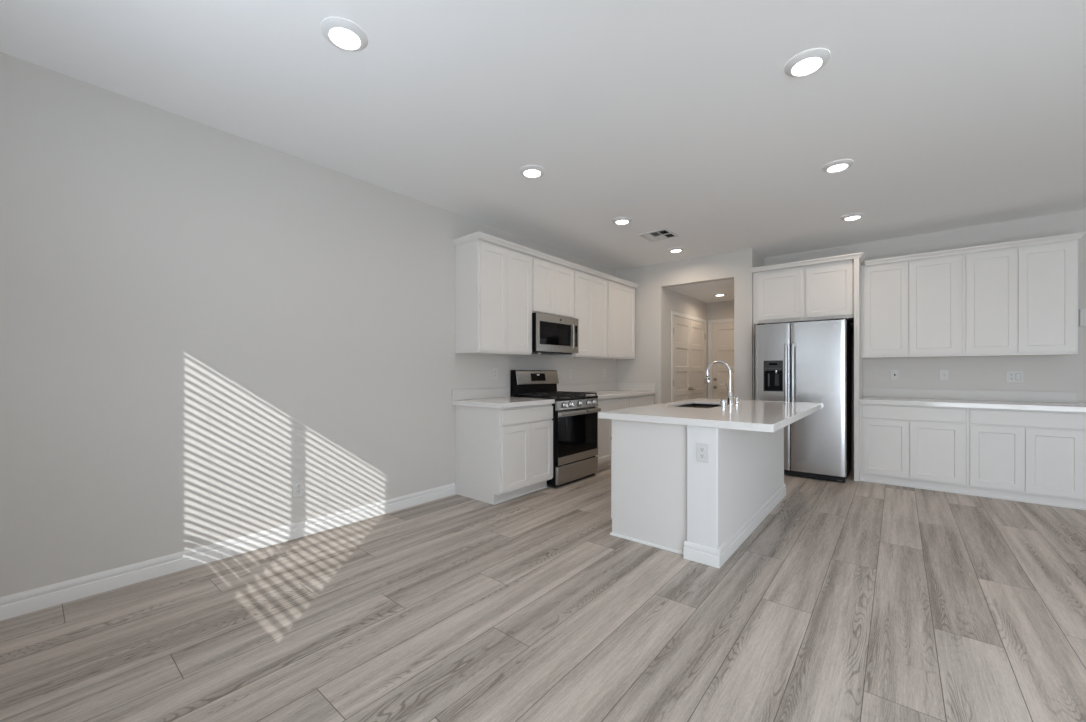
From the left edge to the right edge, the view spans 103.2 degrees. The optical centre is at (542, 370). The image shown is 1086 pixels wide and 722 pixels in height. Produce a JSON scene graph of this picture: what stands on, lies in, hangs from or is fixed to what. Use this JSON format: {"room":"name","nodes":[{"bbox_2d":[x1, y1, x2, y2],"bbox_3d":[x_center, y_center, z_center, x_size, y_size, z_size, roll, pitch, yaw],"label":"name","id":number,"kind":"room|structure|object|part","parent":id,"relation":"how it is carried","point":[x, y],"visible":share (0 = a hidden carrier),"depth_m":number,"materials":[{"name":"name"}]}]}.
{"room":"kitchen","nodes":[
{"label":"kitchen","id":0,"kind":"room"},
{"bbox_2d":[0,52,615,596],"bbox_3d":[-0.928,-0.170,4.216,0.120,2.740,6.560,0,0,40],"label":"wall","id":1,"kind":"structure","parent":0,"point":[199,322],"depth_m":2.65,"materials":[{"name":"white paint"}]},
{"bbox_2d":[0,483,455,620],"bbox_3d":[-1.873,1.146,2.966,0.015,0.108,3.188,0,0,40],"label":"baseboard","id":2,"kind":"structure","parent":1,"relation":"attached to","point":[32,600],"depth_m":2.62,"materials":[{"name":"white paint"}]},
{"bbox_2d":[292,480,303,497],"bbox_3d":[-1.764,0.848,3.100,0.010,0.117,0.075,0,0,40],"label":"outlet","id":3,"kind":"object","parent":1,"relation":"attached to","point":[297,486],"visible":1,"depth_m":3.10,"materials":[{"name":"white plastic"}]},
{"bbox_2d":[452,388,509,399],"bbox_3d":[-0.623,0.235,4.473,0.019,0.102,0.793,0,0,40],"label":"backsplash","id":4,"kind":"structure","parent":1,"relation":"attached to","point":[465,394],"depth_m":4.42,"materials":[{"name":"stone"}]},
{"bbox_2d":[455,239,531,355],"bbox_3d":[-0.483,-0.701,4.383,0.346,1.058,0.756,0,0,40],"label":"upper cabinet","id":5,"kind":"object","parent":1,"relation":"attached to","point":[493,282],"visible":1,"depth_m":4.17,"materials":[{"name":"paint"}]},
{"bbox_3d":[-0.471,-0.696,4.141,0.019,1.008,0.353,0,0,40],"label":"door","id":6,"kind":"part","parent":5,"relation":"part of","materials":[{"name":"paint"}]},
{"bbox_3d":[-0.241,-0.696,4.420,0.019,1.008,0.366,0,0,40],"label":"door","id":7,"kind":"part","parent":5,"relation":"part of","materials":[{"name":"paint"}]},
{"bbox_2d":[492,368,496,378],"bbox_3d":[-0.516,0.028,4.612,0.010,0.117,0.075,0,0,40],"label":"outlet","id":8,"kind":"object","parent":1,"relation":"attached to","point":[494,370],"visible":1,"depth_m":4.60,"materials":[{"name":"white plastic"}]},
{"bbox_2d":[452,231,638,287],"bbox_3d":[0.267,-1.252,5.265,0.381,0.053,3.141,0,0,40],"label":"crown molding","id":9,"kind":"structure","parent":1,"relation":"attached to","point":[477,235],"depth_m":4.56,"materials":[{"name":"paint"}]},
{"bbox_2d":[531,256,573,317],"bbox_3d":[0.000,-0.926,4.968,0.346,0.608,0.758,0,0,40],"label":"upper cabinet","id":10,"kind":"object","parent":1,"relation":"attached to","point":[552,283],"visible":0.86,"depth_m":4.83,"materials":[{"name":"paint"}]},
{"bbox_3d":[0.009,-0.919,4.722,0.019,0.558,0.357,0,0,40],"label":"door","id":11,"kind":"part","parent":10,"relation":"part of","materials":[{"name":"paint"}]},
{"bbox_2d":[531,312,577,354],"bbox_3d":[0.035,-0.402,4.941,0.435,0.437,0.754,0,0,40],"label":"microwave","id":12,"kind":"object","parent":10,"relation":"attached to","point":[551,334],"visible":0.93,"depth_m":4.76,"materials":[{"name":"silver metal"}]},
{"bbox_3d":[0.354,-0.407,5.009,0.028,0.275,0.040,0,0,40],"label":"handle","id":13,"kind":"part","parent":12,"relation":"part of","materials":[{"name":"silver metal"}]},
{"bbox_3d":[0.385,-0.416,5.082,0.019,0.408,0.091,0,0,40],"label":"control panel","id":14,"kind":"part","parent":12,"relation":"part of","materials":[{"name":"silver metal"}]},
{"bbox_3d":[0.243,-0.919,5.005,0.019,0.558,0.372,0,0,40],"label":"door","id":15,"kind":"part","parent":10,"relation":"part of","materials":[{"name":"paint"}]},
{"bbox_2d":[552,269,606,358],"bbox_3d":[0.486,-0.701,5.558,0.346,1.058,0.766,0,0,40],"label":"upper cabinet","id":16,"kind":"object","parent":1,"relation":"attached to","point":[590,291],"visible":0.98,"depth_m":5.42,"materials":[{"name":"paint"}]},
{"bbox_3d":[0.502,-0.696,5.320,0.019,1.008,0.376,0,0,40],"label":"door","id":17,"kind":"part","parent":16,"relation":"part of","materials":[{"name":"paint"}]},
{"bbox_3d":[0.737,-0.696,5.604,0.019,1.008,0.354,0,0,40],"label":"door","id":18,"kind":"part","parent":16,"relation":"part of","materials":[{"name":"paint"}]},
{"bbox_2d":[557,383,655,392],"bbox_3d":[0.867,0.235,5.787,0.643,0.102,1.605,0,0,40],"label":"backsplash","id":19,"kind":"structure","parent":1,"relation":"attached to","point":[606,386],"depth_m":6.23,"materials":[{"name":"stone"}]},
{"bbox_2d":[590,279,634,359],"bbox_3d":[0.990,-0.701,6.168,0.346,1.058,0.812,0,0,40],"label":"upper cabinet","id":20,"kind":"object","parent":1,"relation":"attached to","point":[620,297],"visible":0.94,"depth_m":6.02,"materials":[{"name":"paint"}]},
{"bbox_3d":[1.112,-0.696,6.058,0.019,1.008,0.742,0,0,40],"label":"door","id":21,"kind":"part","parent":20,"relation":"part of","materials":[{"name":"paint"}]},
{"bbox_2d":[0,466,1085,721],"bbox_3d":[2.293,1.240,2.809,6.940,0.080,8.552,0,0,40],"label":"floor","id":22,"kind":"structure","parent":0,"point":[851,600],"depth_m":2.02,"materials":[{"name":"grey wood"}]},
{"bbox_2d":[455,404,552,504],"bbox_3d":[-0.375,0.766,4.294,0.626,0.868,0.756,0,0,40],"label":"base cabinet","id":23,"kind":"object","parent":22,"relation":"on","point":[504,454],"visible":0.94,"depth_m":4.03,"materials":[{"name":"paint"}]},
{"bbox_2d":[452,388,554,408],"bbox_3d":[-0.381,0.257,4.274,0.646,0.146,0.793,0,0,40],"label":"countertop","id":24,"kind":"structure","parent":23,"relation":"on","point":[498,398],"depth_m":4.23,"materials":[{"name":"white stone"}]},
{"bbox_3d":[-0.247,0.795,3.973,0.019,0.586,0.368,0,0,40],"label":"door","id":25,"kind":"part","parent":23,"relation":"part of","materials":[{"name":"paint"}]},
{"bbox_3d":[-0.198,1.192,4.148,0.012,0.015,0.756,0,0,40],"label":"shoe moulding","id":26,"kind":"part","parent":23,"relation":"part of","materials":[{"name":"white paint"}]},
{"bbox_3d":[-0.134,0.421,4.109,0.019,0.130,0.722,0,0,40],"label":"drawer","id":27,"kind":"part","parent":23,"relation":"part of","materials":[{"name":"paint"}]},
{"bbox_3d":[-0.016,0.795,4.252,0.019,0.586,0.351,0,0,40],"label":"door","id":28,"kind":"part","parent":23,"relation":"part of","materials":[{"name":"paint"}]},
{"bbox_2d":[511,370,600,487],"bbox_3d":[0.151,0.595,4.844,0.720,1.210,0.756,0,0,40],"label":"gas range","id":29,"kind":"object","parent":22,"relation":"on","point":[575,414],"visible":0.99,"depth_m":4.68,"materials":[{"name":"silver metal"}]},
{"bbox_3d":[-0.079,0.073,5.040,0.100,0.162,0.742,0,0,40],"label":"backguard panel","id":30,"kind":"part","parent":29,"relation":"part of","materials":[{"name":"silver metal"}]},
{"bbox_2d":[519,395,597,400],"bbox_3d":[0.133,0.295,4.859,0.674,0.023,0.756,0,0,40],"label":"cooktop","id":31,"kind":"object","parent":29,"relation":"in","point":[568,397],"depth_m":4.65,"materials":[{"name":"black metal"}]},
{"bbox_3d":[0.348,1.181,4.681,0.040,0.030,0.735,0,0,40],"label":"kick plate","id":32,"kind":"part","parent":29,"relation":"part of","materials":[{"name":"black"}]},
{"bbox_3d":[0.379,0.355,4.655,0.039,0.096,0.755,0,0,40],"label":"control panel","id":33,"kind":"part","parent":29,"relation":"part of","materials":[{"name":"silver metal"}]},
{"bbox_3d":[0.378,1.069,4.656,0.036,0.182,0.747,0,0,40],"label":"storage drawer","id":34,"kind":"part","parent":29,"relation":"part of","materials":[{"name":"silver metal"}]},
{"bbox_3d":[0.378,0.688,4.657,0.036,0.552,0.747,0,0,40],"label":"oven door","id":35,"kind":"part","parent":29,"relation":"part of","materials":[{"name":"black glass"}]},
{"bbox_3d":[0.410,0.439,4.630,0.044,0.038,0.731,0,0,40],"label":"door handle","id":36,"kind":"part","parent":29,"relation":"part of","materials":[{"name":"silver metal"}]},
{"bbox_2d":[595,397,627,469],"bbox_3d":[0.614,0.766,5.492,0.626,0.868,0.826,0,0,40],"label":"base cabinet","id":37,"kind":"object","parent":22,"relation":"on","point":[604,425],"visible":0.18,"depth_m":5.20,"materials":[{"name":"paint"}]},
{"bbox_3d":[0.728,0.795,5.153,0.019,0.586,0.378,0,0,40],"label":"door","id":38,"kind":"part","parent":37,"relation":"part of","materials":[{"name":"paint"}]},
{"bbox_2d":[557,383,655,398],"bbox_3d":[0.868,0.257,5.786,0.646,0.146,1.605,0,0,40],"label":"countertop","id":39,"kind":"structure","parent":37,"relation":"on","point":[606,390],"depth_m":6.00,"materials":[{"name":"white stone"}]},
{"bbox_3d":[0.853,0.421,5.305,0.019,0.130,0.771,0,0,40],"label":"drawer","id":40,"kind":"part","parent":37,"relation":"part of","materials":[{"name":"paint"}]},
{"bbox_2d":[627,394,653,407],"bbox_3d":[1.125,0.766,6.111,0.626,0.868,0.777,0,0,40],"label":"base cabinet","id":41,"kind":"object","parent":22,"relation":"on","point":[641,400],"visible":0.14,"depth_m":5.87,"materials":[{"name":"paint"}]},
{"bbox_2d":[610,419,785,567],"bbox_3d":[1.384,0.774,3.663,0.857,0.852,2.018,0,0,40],"label":"kitchen island","id":42,"kind":"object","parent":22,"relation":"on","point":[662,497],"visible":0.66,"depth_m":2.92,"materials":[{"name":"white paint"}]},
{"bbox_3d":[0.654,0.800,3.348,0.019,0.580,0.448,0,0,40],"label":"door","id":43,"kind":"part","parent":42,"relation":"part of","materials":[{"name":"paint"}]},
{"bbox_3d":[0.714,1.192,2.976,0.571,0.016,0.010,0,0,40],"label":"shoe moulding","id":44,"kind":"part","parent":42,"relation":"part of","materials":[{"name":"white paint"}]},
{"bbox_3d":[0.729,0.774,2.975,0.573,0.852,0.006,0,0,40],"label":"panel","id":45,"kind":"part","parent":42,"relation":"part of","materials":[{"name":"paint"}]},
{"bbox_3d":[0.990,1.146,2.690,0.222,0.108,0.015,0,0,40],"label":"baseboard","id":46,"kind":"part","parent":42,"relation":"part of","materials":[{"name":"white paint"}]},
{"bbox_2d":[697,443,708,462],"bbox_3d":[0.996,0.510,2.687,0.075,0.117,0.010,0,0,40],"label":"outlet","id":47,"kind":"object","parent":42,"relation":"attached to","point":[702,448],"visible":1,"depth_m":2.68,"materials":[{"name":"white plastic"}]},
{"bbox_2d":[598,398,822,432],"bbox_3d":[1.518,0.324,3.597,1.156,0.046,2.100,0,0,40],"label":"island countertop","id":48,"kind":"structure","parent":42,"relation":"on","point":[750,415],"depth_m":3.06,"materials":[{"name":"white stone"}]},
{"bbox_2d":[675,404,720,407],"bbox_3d":[1.411,0.429,3.860,0.387,0.213,0.707,0,0,40],"label":"sink","id":49,"kind":"object","parent":48,"relation":"in","point":[688,405],"visible":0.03,"depth_m":4.17,"materials":[{"name":"grey metal"}]},
{"bbox_2d":[706,360,733,405],"bbox_3d":[1.557,0.104,3.779,0.151,0.394,0.207,0,0,-16],"label":"kitchen faucet","id":50,"kind":"object","parent":48,"relation":"on","point":[730,395],"visible":0.98,"depth_m":3.72,"materials":[{"name":"silver metal"}]},
{"bbox_3d":[1.546,0.044,3.788,0.219,0.274,0.023,0,0,40],"label":"spout","id":51,"kind":"part","parent":50,"relation":"part of","materials":[{"name":"silver metal"}]},
{"bbox_2d":[720,399,726,406],"bbox_3d":[1.509,0.270,3.598,0.048,0.062,0.048,0,0,40],"label":"air gap cap","id":52,"kind":"object","parent":48,"relation":"on","point":[723,401],"visible":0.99,"depth_m":3.58,"materials":[{"name":"silver metal"}]},
{"bbox_3d":[1.709,1.146,3.395,0.015,0.108,2.016,0,0,40],"label":"baseboard","id":53,"kind":"part","parent":42,"relation":"part of","materials":[{"name":"white paint"}]},
{"bbox_2d":[753,324,755,399],"bbox_3d":[2.831,0.306,5.620,0.016,1.788,0.602,0,0,40],"label":"panel","id":54,"kind":"object","parent":22,"relation":"on","point":[753,324],"visible":0.24,"depth_m":5.39,"materials":[{"name":"paint"}]},
{"bbox_2d":[755,318,851,482],"bbox_3d":[3.096,0.318,5.121,0.890,1.764,0.880,0,0,40],"label":"refrigerator","id":55,"kind":"object","parent":22,"relation":"on","point":[810,362],"visible":0.84,"depth_m":4.76,"materials":[{"name":"silver metal"}]},
{"bbox_3d":[2.687,0.290,5.034,0.370,1.676,0.079,0,0,40],"label":"door","id":56,"kind":"part","parent":55,"relation":"part of","materials":[{"name":"silver metal"}]},
{"bbox_3d":[2.758,0.075,4.878,0.031,0.770,0.072,0,0,40],"label":"handle","id":57,"kind":"part","parent":55,"relation":"part of","materials":[{"name":"silver metal"}]},
{"bbox_3d":[2.810,0.075,4.834,0.031,0.770,0.072,0,0,40],"label":"handle","id":58,"kind":"part","parent":55,"relation":"part of","materials":[{"name":"silver metal"}]},
{"bbox_3d":[3.033,0.290,4.748,0.514,1.676,0.080,0,0,40],"label":"door","id":59,"kind":"part","parent":55,"relation":"part of","materials":[{"name":"silver metal"}]},
{"bbox_2d":[854,258,862,480],"bbox_3d":[3.622,-0.017,4.934,0.045,2.434,0.652,0,0,40],"label":"panel","id":60,"kind":"object","parent":22,"relation":"on","point":[858,361],"visible":0.78,"depth_m":4.69,"materials":[{"name":"paint"}]},
{"bbox_2d":[859,404,965,494],"bbox_3d":[3.965,0.777,4.658,0.834,0.845,0.642,0,0,40],"label":"base cabinet","id":61,"kind":"object","parent":22,"relation":"on","point":[921,447],"visible":0.98,"depth_m":4.39,"materials":[{"name":"paint"}]},
{"bbox_3d":[3.615,0.809,4.543,0.389,0.582,0.019,0,0,40],"label":"door","id":62,"kind":"part","parent":61,"relation":"part of","materials":[{"name":"paint"}]},
{"bbox_3d":[3.783,1.192,4.438,0.834,0.015,0.012,0,0,40],"label":"shoe moulding","id":63,"kind":"part","parent":61,"relation":"part of","materials":[{"name":"white paint"}]},
{"bbox_3d":[3.768,0.436,4.417,0.786,0.131,0.019,0,0,40],"label":"drawer","id":64,"kind":"part","parent":61,"relation":"part of","materials":[{"name":"paint"}]},
{"bbox_3d":[3.920,0.809,4.291,0.393,0.582,0.019,0,0,40],"label":"door","id":65,"kind":"part","parent":61,"relation":"part of","materials":[{"name":"paint"}]},
{"bbox_2d":[859,388,1085,411],"bbox_3d":[4.277,0.279,4.386,1.660,0.150,0.666,0,0,40],"label":"countertop","id":66,"kind":"structure","parent":61,"relation":"on","point":[1012,400],"depth_m":4.37,"materials":[{"name":"white stone"}]},
{"bbox_2d":[966,408,1085,509],"bbox_3d":[4.574,0.777,4.155,0.742,0.845,0.642,0,0,40],"label":"base cabinet","id":67,"kind":"object","parent":22,"relation":"on","point":[1028,456],"visible":0.91,"depth_m":3.90,"materials":[{"name":"paint"}]},
{"bbox_3d":[4.244,0.809,4.024,0.354,0.582,0.019,0,0,40],"label":"door","id":68,"kind":"part","parent":67,"relation":"part of","materials":[{"name":"paint"}]},
{"bbox_3d":[4.392,1.192,3.935,0.742,0.015,0.012,0,0,40],"label":"shoe moulding","id":69,"kind":"part","parent":67,"relation":"part of","materials":[{"name":"white paint"}]},
{"bbox_3d":[4.379,0.436,3.912,0.704,0.131,0.019,0,0,40],"label":"drawer","id":70,"kind":"part","parent":67,"relation":"part of","materials":[{"name":"paint"}]},
{"bbox_3d":[4.517,0.809,3.798,0.346,0.582,0.019,0,0,40],"label":"door","id":71,"kind":"part","parent":67,"relation":"part of","materials":[{"name":"paint"}]},
{"bbox_2d":[0,0,1085,270],"bbox_3d":[1.876,-1.600,2.303,6.940,0.120,7.240,0,0,40],"label":"ceiling","id":72,"kind":"structure","parent":0,"point":[686,118],"depth_m":2.41,"materials":[{"name":"white paint"}]},
{"bbox_2d":[321,17,367,50],"bbox_3d":[-0.907,-1.529,1.968,0.196,0.022,0.196,0,0,40],"label":"recessed light","id":73,"kind":"object","parent":72,"relation":"in","point":[344,34],"visible":1,"depth_m":1.95,"materials":[{"name":"white paint"}]},
{"bbox_2d":[519,165,544,177],"bbox_3d":[-0.083,-1.529,3.311,0.196,0.022,0.196,0,0,40],"label":"recessed light","id":74,"kind":"object","parent":72,"relation":"in","point":[530,171],"visible":1,"depth_m":3.29,"materials":[{"name":"white paint"}]},
{"bbox_2d":[613,217,631,224],"bbox_3d":[0.809,-1.529,4.396,0.196,0.022,0.196,0,0,40],"label":"recessed light","id":75,"kind":"object","parent":72,"relation":"in","point":[621,220],"visible":1,"depth_m":4.37,"materials":[{"name":"white paint"}]},
{"bbox_2d":[638,228,678,241],"bbox_3d":[1.310,-1.534,4.877,0.334,0.010,0.340,0,0,40],"label":"ceiling vent","id":76,"kind":"object","parent":72,"relation":"in","point":[662,234],"visible":1,"depth_m":4.86,"materials":[{"name":"white metal"}]},
{"bbox_2d":[668,247,683,252],"bbox_3d":[1.687,-1.529,5.454,0.196,0.022,0.196,0,0,40],"label":"recessed light","id":77,"kind":"object","parent":72,"relation":"in","point":[677,249],"visible":1,"depth_m":5.42,"materials":[{"name":"white paint"}]},
{"bbox_2d":[784,48,829,76],"bbox_3d":[1.317,-1.529,2.148,0.196,0.022,0.196,0,0,40],"label":"recessed light","id":78,"kind":"object","parent":72,"relation":"in","point":[807,62],"visible":1,"depth_m":2.13,"materials":[{"name":"white paint"}]},
{"bbox_2d":[822,159,853,172],"bbox_3d":[2.207,-1.529,3.222,0.196,0.022,0.196,0,0,40],"label":"recessed light","id":79,"kind":"object","parent":72,"relation":"in","point":[839,165],"visible":1,"depth_m":3.20,"materials":[{"name":"white paint"}]},
{"bbox_2d":[841,213,864,220],"bbox_3d":[3.083,-1.529,4.282,0.196,0.022,0.196,0,0,40],"label":"recessed light","id":80,"kind":"object","parent":72,"relation":"in","point":[850,217],"visible":1,"depth_m":4.25,"materials":[{"name":"white paint"}]},
{"bbox_2d":[616,251,733,403],"bbox_3d":[1.831,-0.170,6.114,1.718,2.740,0.120,0,0,40],"label":"wall","id":81,"kind":"structure","parent":0,"point":[648,365],"depth_m":6.22,"materials":[{"name":"white paint"}]},
{"bbox_2d":[665,288,706,402],"bbox_3d":[2.336,-0.170,7.028,0.120,2.740,1.931,0,0,40],"label":"wall","id":82,"kind":"structure","parent":0,"point":[674,301],"depth_m":6.46,"materials":[{"name":"white paint"}]},
{"bbox_2d":[673,316,692,401],"bbox_3d":[2.188,0.179,6.697,0.070,2.018,0.694,0,0,40],"label":"door","id":83,"kind":"structure","parent":82,"relation":"in","point":[681,326],"depth_m":6.72,"materials":[{"name":"white paint"}]},
{"bbox_2d":[671,311,705,401],"bbox_3d":[2.389,0.152,6.983,0.017,2.096,1.492,0,0,40],"label":"trim","id":84,"kind":"structure","parent":82,"relation":"attached to","point":[672,312],"depth_m":6.45,"materials":[{"name":"white paint"}]},
{"bbox_2d":[690,320,705,398],"bbox_3d":[2.632,0.179,7.234,0.070,2.018,0.696,0,0,40],"label":"door","id":85,"kind":"structure","parent":82,"relation":"in","point":[697,329],"depth_m":7.26,"materials":[{"name":"white paint"}]},
{"bbox_2d":[666,279,733,302],"bbox_3d":[2.726,-1.260,6.628,0.992,0.100,1.811,0,0,40],"label":"ceiling","id":86,"kind":"structure","parent":0,"point":[704,292],"depth_m":6.46,"materials":[{"name":"white paint"}]},
{"bbox_2d":[713,293,725,295],"bbox_3d":[2.788,-1.199,6.776,0.196,0.022,0.196,0,0,40],"label":"recessed light","id":87,"kind":"object","parent":86,"relation":"in","point":[717,294],"visible":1,"depth_m":6.72,"materials":[{"name":"white paint"}]},
{"bbox_2d":[707,300,733,397],"bbox_3d":[3.341,-0.170,7.372,0.992,2.740,0.120,0,0,40],"label":"wall","id":88,"kind":"structure","parent":0,"point":[724,309],"depth_m":7.52,"materials":[{"name":"white paint"}]},
{"bbox_2d":[708,318,733,398],"bbox_3d":[3.288,0.151,7.326,0.934,2.098,0.017,0,0,40],"label":"trim","id":89,"kind":"structure","parent":88,"relation":"attached to","point":[710,322],"depth_m":7.59,"materials":[{"name":"white paint"}]},
{"bbox_2d":[712,322,733,399],"bbox_3d":[3.269,0.178,7.304,0.810,2.020,0.072,0,0,40],"label":"door","id":90,"kind":"structure","parent":88,"relation":"in","point":[722,333],"depth_m":7.47,"materials":[{"name":"white paint"}]},
{"bbox_2d":[734,248,763,399],"bbox_3d":[2.772,-0.170,5.738,0.212,2.740,0.740,0,0,40],"label":"wall","id":91,"kind":"structure","parent":0,"point":[745,259],"depth_m":5.45,"materials":[{"name":"white paint"}]},
{"bbox_2d":[764,209,1085,469],"bbox_3d":[4.867,-0.170,4.410,4.710,2.740,0.120,0,0,40],"label":"wall","id":92,"kind":"structure","parent":0,"point":[1055,373],"depth_m":4.55,"materials":[{"name":"white paint"}]},
{"bbox_2d":[753,260,853,324],"bbox_3d":[3.220,-0.911,5.296,1.031,0.642,0.606,0,0,40],"label":"upper cabinet","id":93,"kind":"object","parent":92,"relation":"attached to","point":[819,292],"visible":0.91,"depth_m":5.04,"materials":[{"name":"paint"}]},
{"bbox_3d":[2.860,-0.910,5.212,0.460,0.564,0.019,0,0,40],"label":"door","id":94,"kind":"part","parent":93,"relation":"part of","materials":[{"name":"paint"}]},
{"bbox_3d":[3.249,-0.905,4.891,0.447,0.562,0.019,0,0,40],"label":"door","id":95,"kind":"part","parent":93,"relation":"part of","materials":[{"name":"paint"}]},
{"bbox_2d":[891,370,898,379],"bbox_3d":[4.074,0.043,4.981,0.075,0.117,0.009,0,0,40],"label":"wall jack","id":96,"kind":"object","parent":92,"relation":"attached to","point":[894,373],"visible":1,"depth_m":4.98,"materials":[{"name":"white plastic"}]},
{"bbox_2d":[861,254,962,357],"bbox_3d":[4.059,-0.677,4.771,0.834,1.050,0.346,0,0,40],"label":"upper cabinet","id":97,"kind":"object","parent":92,"relation":"attached to","point":[910,308],"visible":1,"depth_m":4.62,"materials":[{"name":"paint"}]},
{"bbox_3d":[3.800,-0.677,4.773,0.390,0.998,0.019,0,0,40],"label":"door","id":98,"kind":"part","parent":97,"relation":"part of","materials":[{"name":"paint"}]},
{"bbox_3d":[4.104,-0.677,4.522,0.390,0.998,0.019,0,0,40],"label":"door","id":99,"kind":"part","parent":97,"relation":"part of","materials":[{"name":"paint"}]},
{"bbox_2d":[751,232,1085,272],"bbox_3d":[3.838,-1.236,4.732,2.700,0.085,0.688,0,0,40],"label":"crown molding","id":100,"kind":"structure","parent":92,"relation":"attached to","point":[1074,236],"depth_m":4.52,"materials":[{"name":"paint"}]},
{"bbox_2d":[940,370,948,379],"bbox_3d":[4.397,0.043,4.713,0.075,0.117,0.011,0,0,40],"label":"wall jack","id":101,"kind":"object","parent":92,"relation":"attached to","point":[944,374],"visible":1,"depth_m":4.71,"materials":[{"name":"white plastic"}]},
{"bbox_2d":[863,388,1076,402],"bbox_3d":[4.476,0.256,4.641,1.644,0.104,0.019,0,0,40],"label":"backsplash","id":102,"kind":"structure","parent":92,"relation":"attached to","point":[1024,396],"depth_m":4.55,"materials":[{"name":"stone"}]},
{"bbox_2d":[1006,371,1023,382],"bbox_3d":[4.804,0.058,4.377,0.121,0.117,0.010,0,0,40],"label":"outlet","id":103,"kind":"object","parent":92,"relation":"attached to","point":[1011,376],"visible":1,"depth_m":4.37,"materials":[{"name":"white plastic"}]},
{"bbox_2d":[961,239,1077,356],"bbox_3d":[4.671,-0.677,4.266,0.752,1.050,0.346,0,0,40],"label":"upper cabinet","id":104,"kind":"object","parent":92,"relation":"attached to","point":[1022,300],"visible":0.94,"depth_m":4.12,"materials":[{"name":"paint"}]},
{"bbox_3d":[4.431,-0.677,4.252,0.355,0.998,0.019,0,0,40],"label":"door","id":105,"kind":"part","parent":104,"relation":"part of","materials":[{"name":"paint"}]},
{"bbox_3d":[4.707,-0.677,4.024,0.352,0.998,0.019,0,0,40],"label":"door","id":106,"kind":"part","parent":104,"relation":"part of","materials":[{"name":"paint"}]},
{"bbox_2d":[1079,308,1085,325],"bbox_3d":[5.170,-0.509,4.062,0.128,0.167,0.029,0,0,40],"label":"wall box","id":107,"kind":"object","parent":92,"relation":"attached to","point":[1082,312],"visible":1,"depth_m":4.08,"materials":[{"name":"white plastic"}]}
]}

